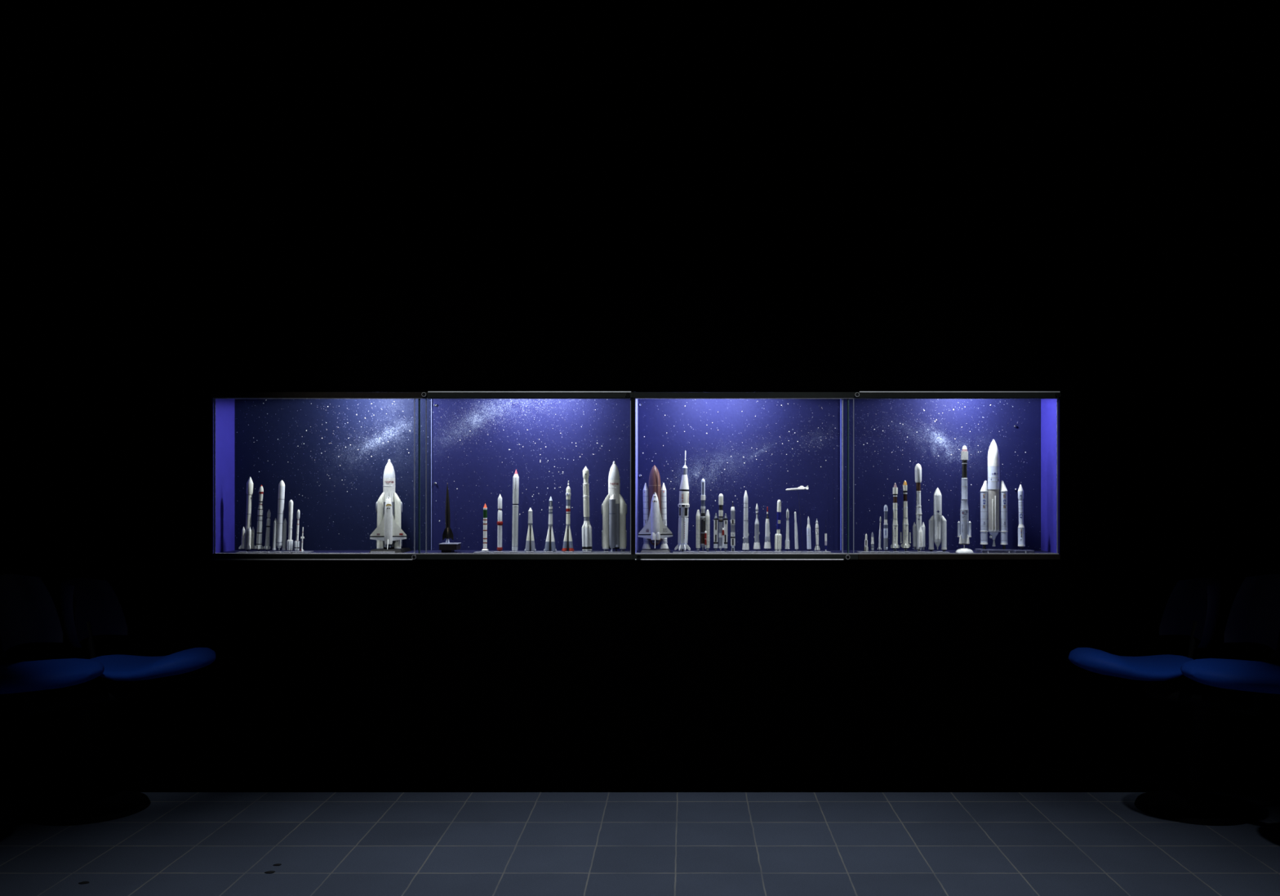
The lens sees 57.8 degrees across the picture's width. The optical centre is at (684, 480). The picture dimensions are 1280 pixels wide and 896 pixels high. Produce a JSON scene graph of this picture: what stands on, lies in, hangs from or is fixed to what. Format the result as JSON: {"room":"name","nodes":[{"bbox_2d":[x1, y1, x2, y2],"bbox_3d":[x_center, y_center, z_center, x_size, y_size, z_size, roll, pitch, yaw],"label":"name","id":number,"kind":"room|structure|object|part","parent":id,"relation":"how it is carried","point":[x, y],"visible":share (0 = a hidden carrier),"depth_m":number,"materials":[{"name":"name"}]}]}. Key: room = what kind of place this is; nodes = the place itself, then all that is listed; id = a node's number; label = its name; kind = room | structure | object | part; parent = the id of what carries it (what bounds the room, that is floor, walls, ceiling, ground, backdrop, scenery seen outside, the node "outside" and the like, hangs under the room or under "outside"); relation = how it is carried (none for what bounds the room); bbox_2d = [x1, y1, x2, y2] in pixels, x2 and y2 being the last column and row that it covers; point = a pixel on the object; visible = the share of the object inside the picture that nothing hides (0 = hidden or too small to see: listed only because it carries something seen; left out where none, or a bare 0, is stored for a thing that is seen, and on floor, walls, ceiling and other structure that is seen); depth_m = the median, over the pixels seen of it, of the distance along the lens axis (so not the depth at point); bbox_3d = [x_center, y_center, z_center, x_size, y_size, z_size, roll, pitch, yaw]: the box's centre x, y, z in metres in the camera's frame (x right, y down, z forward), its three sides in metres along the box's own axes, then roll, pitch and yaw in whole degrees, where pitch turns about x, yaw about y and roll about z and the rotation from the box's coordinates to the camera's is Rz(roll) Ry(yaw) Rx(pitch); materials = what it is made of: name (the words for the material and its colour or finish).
{"room":"museum","nodes":[
{"label":"museum","id":0,"kind":"room"},
{"bbox_2d":[0,0,1279,791],"bbox_3d":[0.000,-0.807,5.095,14.000,4.450,0.030,0,0,0],"label":"wall","id":1,"kind":"structure","parent":0,"point":[1079,199],"depth_m":5.08,"materials":[{"name":"black paint"}]},
{"bbox_2d":[210,391,633,559],"bbox_3d":[-1.153,-0.048,5.196,1.853,0.792,0.276,0,0,0],"label":"display case","id":2,"kind":"object","parent":1,"relation":"attached to","point":[331,451],"visible":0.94,"depth_m":5.33,"materials":[{"name":"blue"}]},
{"bbox_3d":[-2.076,-0.057,5.207,0.007,0.775,0.253,0,0,0],"label":"panel","id":3,"kind":"part","parent":2,"relation":"part of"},
{"bbox_2d":[235,551,313,552],"bbox_3d":[-1.825,0.319,5.159,0.313,0.004,0.098,0,0,0],"label":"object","id":4,"kind":"structure","parent":2,"relation":"on","point":[247,551],"depth_m":5.11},
{"bbox_2d":[238,476,255,551],"bbox_3d":[-1.952,0.150,5.171,0.056,0.334,0.054,0,0,8],"label":"model rocket","id":5,"kind":"object","parent":4,"relation":"on","point":[247,535],"visible":1,"depth_m":5.16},
{"bbox_2d":[254,484,263,551],"bbox_3d":[-1.900,0.168,5.171,0.030,0.297,0.032,0,0,35],"label":"model rocket","id":6,"kind":"object","parent":4,"relation":"on","point":[259,546],"visible":1,"depth_m":5.16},
{"bbox_2d":[263,508,271,551],"bbox_3d":[-1.863,0.222,5.171,0.024,0.189,0.024,0,0,30],"label":"model rocket","id":7,"kind":"object","parent":4,"relation":"on","point":[266,546],"visible":1,"depth_m":5.16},
{"bbox_2d":[272,480,286,551],"bbox_3d":[-1.810,0.157,5.171,0.061,0.319,0.028,0,0,-14],"label":"model rocket","id":8,"kind":"object","parent":4,"relation":"on","point":[279,537],"visible":1,"depth_m":5.16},
{"bbox_2d":[286,499,293,551],"bbox_3d":[-1.761,0.201,5.171,0.028,0.232,0.028,1,0,-19],"label":"model rocket","id":9,"kind":"object","parent":4,"relation":"on","point":[290,541],"visible":1,"depth_m":5.16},
{"bbox_2d":[293,509,299,551],"bbox_3d":[-1.731,0.222,5.170,0.025,0.188,0.021,0,0,-19],"label":"model rocket","id":10,"kind":"object","parent":4,"relation":"on","point":[296,547],"visible":1,"depth_m":5.17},
{"bbox_2d":[300,526,304,551],"bbox_3d":[-1.708,0.261,5.170,0.015,0.109,0.014,0,0,27],"label":"model rocket","id":11,"kind":"object","parent":4,"relation":"on","point":[302,536],"visible":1,"depth_m":5.17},
{"bbox_3d":[-1.602,-0.376,5.088,0.946,0.024,0.026,0,0,0],"label":"rail","id":12,"kind":"part","parent":2,"relation":"part of","materials":[{"name":"grey metal"}]},
{"bbox_3d":[-1.602,0.335,5.088,0.946,0.022,0.026,0,0,0],"label":"rail","id":13,"kind":"part","parent":2,"relation":"part of","materials":[{"name":"black metal"}]},
{"bbox_2d":[368,547,410,552],"bbox_3d":[-1.324,0.313,5.203,0.148,0.014,0.174,0,0,0],"label":"display stand","id":14,"kind":"object","parent":2,"relation":"on","point":[402,549],"visible":0.96,"depth_m":5.13,"materials":[{"name":"black"}]},
{"bbox_2d":[369,458,406,549],"bbox_3d":[-1.330,0.105,5.200,0.159,0.402,0.112,0,0,-14],"label":"model rocket","id":15,"kind":"object","parent":14,"relation":"on","point":[388,533],"visible":1,"depth_m":5.20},
{"bbox_3d":[-1.151,0.327,5.218,1.843,0.012,0.233,0,0,0],"label":"shelf panel","id":16,"kind":"part","parent":2,"relation":"part of","materials":[{"name":"grey metal"}]},
{"bbox_2d":[438,538,461,552],"bbox_3d":[-1.050,0.290,5.180,0.082,0.061,0.094,0,0,0],"label":"platform","id":17,"kind":"object","parent":2,"relation":"on","point":[446,547],"visible":1,"depth_m":5.14,"materials":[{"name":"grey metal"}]},
{"bbox_2d":[442,484,453,540],"bbox_3d":[-1.059,0.138,5.180,0.035,0.256,0.035,0,0,33],"label":"model rocket","id":18,"kind":"object","parent":17,"relation":"on","point":[447,533],"visible":1,"depth_m":5.17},
{"bbox_3d":[-0.677,-0.376,5.085,0.902,0.024,0.029,0,0,0],"label":"rail","id":19,"kind":"part","parent":2,"relation":"part of","materials":[{"name":"black metal"}]},
{"bbox_3d":[-0.677,0.335,5.085,0.902,0.022,0.029,0,0,0],"label":"rail","id":20,"kind":"part","parent":2,"relation":"part of","materials":[{"name":"black metal"}]},
{"bbox_2d":[473,551,630,552],"bbox_3d":[-0.587,0.319,5.159,0.692,0.004,0.098,0,0,0],"label":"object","id":21,"kind":"structure","parent":2,"relation":"on","point":[476,551],"depth_m":5.11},
{"bbox_2d":[481,502,488,551],"bbox_3d":[-0.891,0.209,5.170,0.031,0.215,0.031,0,0,-10],"label":"model rocket","id":22,"kind":"object","parent":21,"relation":"on","point":[485,508],"visible":1,"depth_m":5.16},
{"bbox_2d":[497,493,502,551],"bbox_3d":[-0.825,0.188,5.170,0.027,0.256,0.027,0,0,-9],"label":"model rocket","id":23,"kind":"object","parent":21,"relation":"on","point":[500,522],"visible":1,"depth_m":5.16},
{"bbox_2d":[511,469,519,551],"bbox_3d":[-0.756,0.133,5.170,0.028,0.367,0.028,1,0,-8],"label":"model rocket","id":24,"kind":"object","parent":21,"relation":"on","point":[516,477],"visible":0.99,"depth_m":5.16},
{"bbox_2d":[524,506,536,551],"bbox_3d":[-0.689,0.218,5.170,0.051,0.197,0.046,0,0,-8],"label":"model rocket","id":25,"kind":"object","parent":21,"relation":"on","point":[530,543],"visible":0.98,"depth_m":5.16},
{"bbox_2d":[543,496,556,551],"bbox_3d":[-0.599,0.193,5.170,0.057,0.246,0.052,1,0,-7],"label":"model rocket","id":26,"kind":"object","parent":21,"relation":"on","point":[550,542],"visible":1,"depth_m":5.16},
{"bbox_2d":[561,480,573,551],"bbox_3d":[-0.520,0.158,5.170,0.056,0.316,0.050,0,0,-6],"label":"model rocket","id":27,"kind":"object","parent":21,"relation":"on","point":[567,542],"visible":0.99,"depth_m":5.16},
{"bbox_2d":[582,466,591,551],"bbox_3d":[-0.439,0.126,5.170,0.044,0.381,0.049,-1,0,-5],"label":"model rocket","id":28,"kind":"object","parent":21,"relation":"on","point":[586,527],"visible":1,"depth_m":5.16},
{"bbox_2d":[601,460,626,551],"bbox_3d":[-0.316,0.114,5.191,0.116,0.404,0.087,0,0,-3],"label":"model rocket","id":29,"kind":"object","parent":21,"relation":"on","point":[614,507],"visible":1,"depth_m":5.18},
{"bbox_2d":[633,391,1061,559],"bbox_3d":[0.712,-0.048,5.196,1.874,0.792,0.276,0,0,0],"label":"display case","id":30,"kind":"object","parent":1,"relation":"attached to","point":[851,450],"visible":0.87,"depth_m":5.33,"materials":[{"name":"blue"}]},
{"bbox_3d":[-0.220,-0.057,5.207,0.009,0.775,0.253,0,0,0],"label":"panel","id":31,"kind":"part","parent":30,"relation":"part of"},
{"bbox_2d":[640,548,670,552],"bbox_3d":[-0.131,0.315,5.207,0.132,0.010,0.135,0,0,0],"label":"display stand","id":32,"kind":"object","parent":30,"relation":"on","point":[649,550],"visible":1,"depth_m":5.15,"materials":[{"name":"grey"}]},
{"bbox_2d":[637,464,672,549],"bbox_3d":[-0.133,0.120,5.205,0.156,0.380,0.116,-1,0,-1],"label":"model space shuttle","id":33,"kind":"object","parent":32,"relation":"on","point":[655,530],"visible":1,"depth_m":5.21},
{"bbox_3d":[-0.134,0.112,5.235,0.056,0.366,0.056,-1,0,-1],"label":"external tank","id":34,"kind":"part","parent":33,"relation":"part of","materials":[{"name":"red paint"}]},
{"bbox_3d":[0.268,-0.376,5.088,0.986,0.024,0.026,0,0,0],"label":"rail","id":35,"kind":"part","parent":30,"relation":"part of","materials":[{"name":"black metal"}]},
{"bbox_3d":[0.268,0.335,5.088,0.986,0.022,0.026,0,0,0],"label":"rail","id":36,"kind":"part","parent":30,"relation":"part of","materials":[{"name":"black metal"}]},
{"bbox_2d":[672,551,831,552],"bbox_3d":[0.298,0.319,5.159,0.699,0.004,0.098,0,0,0],"label":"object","id":37,"kind":"structure","parent":30,"relation":"on","point":[673,551],"depth_m":5.11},
{"bbox_2d":[674,450,690,551],"bbox_3d":[-0.003,0.091,5.170,0.072,0.451,0.072,2,0,0],"label":"model rocket","id":38,"kind":"object","parent":37,"relation":"on","point":[683,504],"visible":1,"depth_m":5.15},
{"bbox_3d":[-0.023,0.222,5.163,0.010,0.113,0.010,2,0,0],"label":"tank","id":39,"kind":"part","parent":38,"relation":"part of","materials":[{"name":"white paint"}]},
{"bbox_3d":[-0.014,0.222,5.153,0.010,0.113,0.010,2,0,0],"label":"tank","id":40,"kind":"part","parent":38,"relation":"part of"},
{"bbox_3d":[-0.006,0.139,5.154,0.039,0.036,0.010,0,0,8],"label":"black panel","id":41,"kind":"part","parent":38,"relation":"part of","materials":[{"name":"black paint"}]},
{"bbox_3d":[0.000,0.223,5.153,0.010,0.113,0.010,2,0,0],"label":"tank","id":42,"kind":"part","parent":38,"relation":"part of","materials":[{"name":"white paint"}]},
{"bbox_3d":[0.010,0.223,5.163,0.010,0.113,0.010,2,0,0],"label":"tank","id":43,"kind":"part","parent":38,"relation":"part of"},
{"bbox_2d":[695,478,710,551],"bbox_3d":[0.082,0.153,5.167,0.062,0.326,0.028,0,0,1],"label":"model rocket","id":44,"kind":"object","parent":37,"relation":"on","point":[703,522],"visible":1,"depth_m":5.16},
{"bbox_3d":[0.083,0.036,5.161,0.007,0.054,0.001,0,0,1],"label":"panel","id":45,"kind":"part","parent":44,"relation":"part of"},
{"bbox_3d":[0.093,0.264,5.157,0.008,0.081,0.008,0,0,1],"label":"tank","id":46,"kind":"part","parent":44,"relation":"part of","materials":[{"name":"red paint"}]},
{"bbox_2d":[713,493,728,551],"bbox_3d":[0.161,0.187,5.167,0.064,0.259,0.027,0,0,2],"label":"model rocket","id":47,"kind":"object","parent":37,"relation":"on","point":[720,534],"visible":1,"depth_m":5.16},
{"bbox_3d":[0.171,0.255,5.158,0.009,0.087,0.009,0,0,2],"label":"tank","id":48,"kind":"part","parent":47,"relation":"part of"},
{"bbox_2d":[730,501,735,551],"bbox_3d":[0.216,0.205,5.170,0.021,0.223,0.021,0,0,2],"label":"model rocket","id":49,"kind":"object","parent":37,"relation":"on","point":[732,508],"visible":1,"depth_m":5.16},
{"bbox_2d":[742,489,749,551],"bbox_3d":[0.273,0.180,5.170,0.032,0.273,0.032,0,0,3],"label":"model rocket","id":50,"kind":"object","parent":37,"relation":"on","point":[745,546],"visible":1,"depth_m":5.16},
{"bbox_2d":[753,503,759,550],"bbox_3d":[0.323,0.209,5.170,0.031,0.214,0.031,0,0,4],"label":"model rocket","id":51,"kind":"object","parent":37,"relation":"on","point":[757,544],"visible":1,"depth_m":5.16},
{"bbox_2d":[764,506,771,551],"bbox_3d":[0.370,0.217,5.170,0.032,0.199,0.032,0,0,4],"label":"model rocket","id":52,"kind":"object","parent":37,"relation":"on","point":[767,538],"visible":1,"depth_m":5.16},
{"bbox_2d":[774,499,782,551],"bbox_3d":[0.420,0.201,5.170,0.031,0.232,0.030,1,0,5],"label":"model rocket","id":53,"kind":"object","parent":37,"relation":"on","point":[778,536],"visible":1,"depth_m":5.16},
{"bbox_2d":[784,508,789,551],"bbox_3d":[0.459,0.220,5.171,0.022,0.192,0.022,0,0,5],"label":"model rocket","id":54,"kind":"object","parent":37,"relation":"on","point":[787,540],"visible":1,"depth_m":5.16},
{"bbox_2d":[794,511,798,551],"bbox_3d":[0.500,0.227,5.170,0.018,0.178,0.017,0,0,-22],"label":"model rocket","id":55,"kind":"object","parent":37,"relation":"on","point":[796,538],"visible":1,"depth_m":5.17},
{"bbox_2d":[785,484,808,551],"bbox_3d":[0.508,0.169,5.179,0.097,0.294,0.062,0,0,30],"label":"plane","id":56,"kind":"object","parent":37,"relation":"on","point":[801,487],"visible":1,"depth_m":5.17,"materials":[{"name":"grey paint"}]},
{"bbox_2d":[806,515,811,551],"bbox_3d":[0.555,0.238,5.170,0.019,0.157,0.019,-1,0,6],"label":"model rocket","id":57,"kind":"object","parent":37,"relation":"on","point":[808,527],"visible":1,"depth_m":5.16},
{"bbox_2d":[814,518,820,551],"bbox_3d":[0.593,0.243,5.170,0.020,0.146,0.020,0,0,42],"label":"model rocket","id":58,"kind":"object","parent":37,"relation":"on","point":[817,547],"visible":1,"depth_m":5.17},
{"bbox_2d":[824,523,826,551],"bbox_3d":[0.631,0.244,5.170,0.010,0.144,0.010,0,0,7],"label":"model rocket","id":59,"kind":"object","parent":37,"relation":"on","point":[825,533],"visible":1,"depth_m":5.17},
{"bbox_3d":[0.710,0.327,5.218,1.864,0.012,0.233,0,0,0],"label":"shelf panel","id":60,"kind":"part","parent":30,"relation":"part of","materials":[{"name":"grey"}]},
{"bbox_2d":[856,551,950,552],"bbox_3d":[0.973,0.319,5.159,0.398,0.004,0.098,0,0,0],"label":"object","id":61,"kind":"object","parent":30,"relation":"on","point":[856,551],"depth_m":5.11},
{"bbox_2d":[863,533,868,551],"bbox_3d":[0.810,0.277,5.170,0.017,0.078,0.017,0,0,-24],"label":"model rocket","id":62,"kind":"object","parent":61,"relation":"on","point":[865,548],"visible":1,"depth_m":5.17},
{"bbox_2d":[871,531,874,551],"bbox_3d":[0.839,0.272,5.170,0.014,0.087,0.014,0,0,9],"label":"model rocket","id":63,"kind":"object","parent":61,"relation":"on","point":[872,535],"visible":0.99,"depth_m":5.17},
{"bbox_2d":[877,516,881,551],"bbox_3d":[0.871,0.237,5.170,0.015,0.154,0.015,0,0,-40],"label":"model rocket","id":64,"kind":"object","parent":61,"relation":"on","point":[879,538],"visible":1,"depth_m":5.17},
{"bbox_2d":[883,504,888,551],"bbox_3d":[0.898,0.212,5.169,0.021,0.209,0.022,0,0,10],"label":"model rocket","id":65,"kind":"object","parent":61,"relation":"on","point":[885,524],"visible":0.99,"depth_m":5.16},
{"bbox_2d":[890,482,899,551],"bbox_3d":[0.940,0.163,5.170,0.030,0.306,0.030,0,0,-40],"label":"model rocket","id":66,"kind":"object","parent":61,"relation":"on","point":[895,545],"visible":1,"depth_m":5.16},
{"bbox_2d":[900,480,911,551],"bbox_3d":[0.987,0.158,5.170,0.034,0.318,0.039,0,0,-39],"label":"model rocket","id":67,"kind":"object","parent":61,"relation":"on","point":[905,544],"visible":1,"depth_m":5.16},
{"bbox_2d":[912,462,925,551],"bbox_3d":[1.045,0.119,5.173,0.053,0.394,0.047,0,0,36],"label":"model rocket","id":68,"kind":"object","parent":61,"relation":"on","point":[918,530],"visible":1,"depth_m":5.16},
{"bbox_2d":[928,487,946,551],"bbox_3d":[1.130,0.174,5.170,0.080,0.285,0.037,0,0,12],"label":"model rocket","id":69,"kind":"object","parent":61,"relation":"on","point":[937,522],"visible":1,"depth_m":5.16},
{"bbox_3d":[1.203,-0.376,5.085,0.884,0.024,0.029,0,0,0],"label":"rail","id":70,"kind":"part","parent":30,"relation":"part of","materials":[{"name":"black metal"}]},
{"bbox_3d":[1.203,0.335,5.085,0.884,0.022,0.029,0,0,0],"label":"rail","id":71,"kind":"part","parent":30,"relation":"part of","materials":[{"name":"grey metal"}]},
{"bbox_2d":[955,547,973,552],"bbox_3d":[1.247,0.310,5.160,0.078,0.020,0.078,0,0,0],"label":"stand","id":72,"kind":"object","parent":30,"relation":"on","point":[961,549],"visible":1,"depth_m":5.13,"materials":[{"name":"white paint"}]},
{"bbox_2d":[957,444,971,547],"bbox_3d":[1.249,0.072,5.165,0.061,0.456,0.049,0,0,14],"label":"model rocket","id":73,"kind":"object","parent":72,"relation":"on","point":[964,526],"visible":1,"depth_m":5.15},
{"bbox_2d":[975,548,1013,552],"bbox_3d":[1.385,0.314,5.176,0.139,0.013,0.128,0,0,0],"label":"acrylic stand","id":74,"kind":"object","parent":30,"relation":"on","point":[981,550],"visible":0.95,"depth_m":5.12,"materials":[{"name":"blue"}]},
{"bbox_2d":[980,439,1008,548],"bbox_3d":[1.388,0.060,5.195,0.120,0.493,0.053,0,0,15],"label":"model rocket","id":75,"kind":"object","parent":74,"relation":"on","point":[989,496],"visible":1,"depth_m":5.18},
{"bbox_3d":[1.388,0.249,5.195,0.040,0.032,0.040,0,0,15],"label":"thrust frame","id":76,"kind":"part","parent":75,"relation":"part of","materials":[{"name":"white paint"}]},
{"bbox_2d":[1008,548,1034,552],"bbox_3d":[1.505,0.315,5.176,0.083,0.011,0.128,0,0,0],"label":"acrylic stand","id":77,"kind":"object","parent":30,"relation":"on","point":[1015,550],"visible":0.78,"depth_m":5.12,"materials":[{"name":"blue"}]},
{"bbox_2d":[1017,484,1025,549],"bbox_3d":[1.506,0.162,5.181,0.032,0.292,0.032,-1,0,16],"label":"model rocket","id":78,"kind":"object","parent":77,"relation":"on","point":[1021,537],"visible":1,"depth_m":5.17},
{"bbox_3d":[1.645,-0.057,5.207,0.007,0.775,0.253,0,0,0],"label":"panel","id":79,"kind":"part","parent":30,"relation":"part of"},
{"bbox_2d":[0,791,1279,895],"bbox_3d":[0.000,1.393,1.330,14.000,0.050,7.500,0,0,0],"label":"floor","id":80,"kind":"structure","parent":0,"point":[183,843],"depth_m":4.36,"materials":[{"name":"tile"}]},
{"bbox_2d":[78,880,89,884],"bbox_3d":[-2.040,1.366,3.933,0.026,0.004,0.029,0,0,37],"label":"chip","id":81,"kind":"object","parent":80,"relation":"on","point":[83,882],"visible":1,"depth_m":3.93,"materials":[{"name":"black"}]},
{"bbox_2d":[0,573,215,825],"bbox_3d":[-2.322,0.860,4.599,0.796,1.015,0.924,0,0,0],"label":"seat","id":82,"kind":"object","parent":80,"relation":"on","point":[90,607],"visible":1,"depth_m":4.57,"materials":[{"name":"blue fabric"}]},
{"bbox_3d":[-2.473,0.820,4.340,0.032,0.084,0.032,0,0,0],"label":"seat post","id":83,"kind":"part","parent":82,"relation":"part of","materials":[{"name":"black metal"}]},
{"bbox_3d":[-2.506,0.493,4.340,0.150,0.281,0.400,0,0,0],"label":"backrest","id":84,"kind":"part","parent":82,"relation":"part of","materials":[{"name":"blue"}]},
{"bbox_3d":[-2.457,0.734,4.340,0.508,0.109,0.400,0,0,0],"label":"seat","id":85,"kind":"part","parent":82,"relation":"part of","materials":[{"name":"blue fabric"}]},
{"bbox_3d":[-2.482,1.358,4.820,0.470,0.019,0.470,0,0,0],"label":"plate","id":86,"kind":"part","parent":82,"relation":"part of","materials":[{"name":"black metal"}]},
{"bbox_3d":[-2.417,0.693,4.720,0.064,0.241,0.024,0,0,0],"label":"stem","id":87,"kind":"part","parent":82,"relation":"part of","materials":[{"name":"black metal"}]},
{"bbox_3d":[-2.436,0.527,4.720,0.150,0.256,0.400,0,0,0],"label":"backrest","id":88,"kind":"part","parent":82,"relation":"part of","materials":[{"name":"blue"}]},
{"bbox_3d":[-2.246,0.827,4.720,0.032,0.070,0.032,0,0,0],"label":"seat post","id":89,"kind":"part","parent":82,"relation":"part of","materials":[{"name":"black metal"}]},
{"bbox_3d":[-2.171,0.744,4.720,0.482,0.108,0.400,0,0,0],"label":"seat","id":90,"kind":"part","parent":82,"relation":"part of","materials":[{"name":"blue fabric"}]},
{"bbox_2d":[264,870,275,873],"bbox_3d":[-1.448,1.366,4.039,0.034,0.004,0.023,0,0,0],"label":"chip","id":91,"kind":"object","parent":80,"relation":"on","point":[269,871],"visible":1,"depth_m":4.04,"materials":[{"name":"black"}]},
{"bbox_2d":[1068,573,1279,825],"bbox_3d":[1.985,0.860,4.598,0.809,1.015,0.915,0,0,0],"label":"seat","id":92,"kind":"object","parent":80,"relation":"on","point":[1192,607],"visible":1,"depth_m":4.57,"materials":[{"name":"blue fabric"}]},
{"bbox_3d":[1.821,0.744,4.720,0.482,0.108,0.400,0,0,0],"label":"seat","id":93,"kind":"part","parent":92,"relation":"part of","materials":[{"name":"blue fabric"}]},
{"bbox_3d":[1.896,0.827,4.720,0.032,0.070,0.032,0,0,0],"label":"seat post","id":94,"kind":"part","parent":92,"relation":"part of","materials":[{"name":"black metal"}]},
{"bbox_3d":[2.086,0.527,4.720,0.150,0.256,0.400,0,0,0],"label":"backrest","id":95,"kind":"part","parent":92,"relation":"part of","materials":[{"name":"black"}]},
{"bbox_3d":[2.067,0.693,4.720,0.064,0.241,0.024,0,0,0],"label":"stem","id":96,"kind":"part","parent":92,"relation":"part of","materials":[{"name":"black metal"}]},
{"bbox_3d":[2.124,1.358,4.820,0.470,0.019,0.470,0,0,0],"label":"plate","id":97,"kind":"part","parent":92,"relation":"part of","materials":[{"name":"black metal"}]},
{"bbox_3d":[2.135,0.734,4.340,0.508,0.109,0.400,0,0,0],"label":"seat","id":98,"kind":"part","parent":92,"relation":"part of","materials":[{"name":"blue fabric"}]},
{"bbox_3d":[2.184,0.493,4.340,0.150,0.281,0.400,0,0,0],"label":"backrest","id":99,"kind":"part","parent":92,"relation":"part of","materials":[{"name":"black"}]},
{"bbox_3d":[2.151,0.820,4.340,0.032,0.084,0.032,0,0,0],"label":"seat post","id":100,"kind":"part","parent":92,"relation":"part of","materials":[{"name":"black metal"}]}
]}

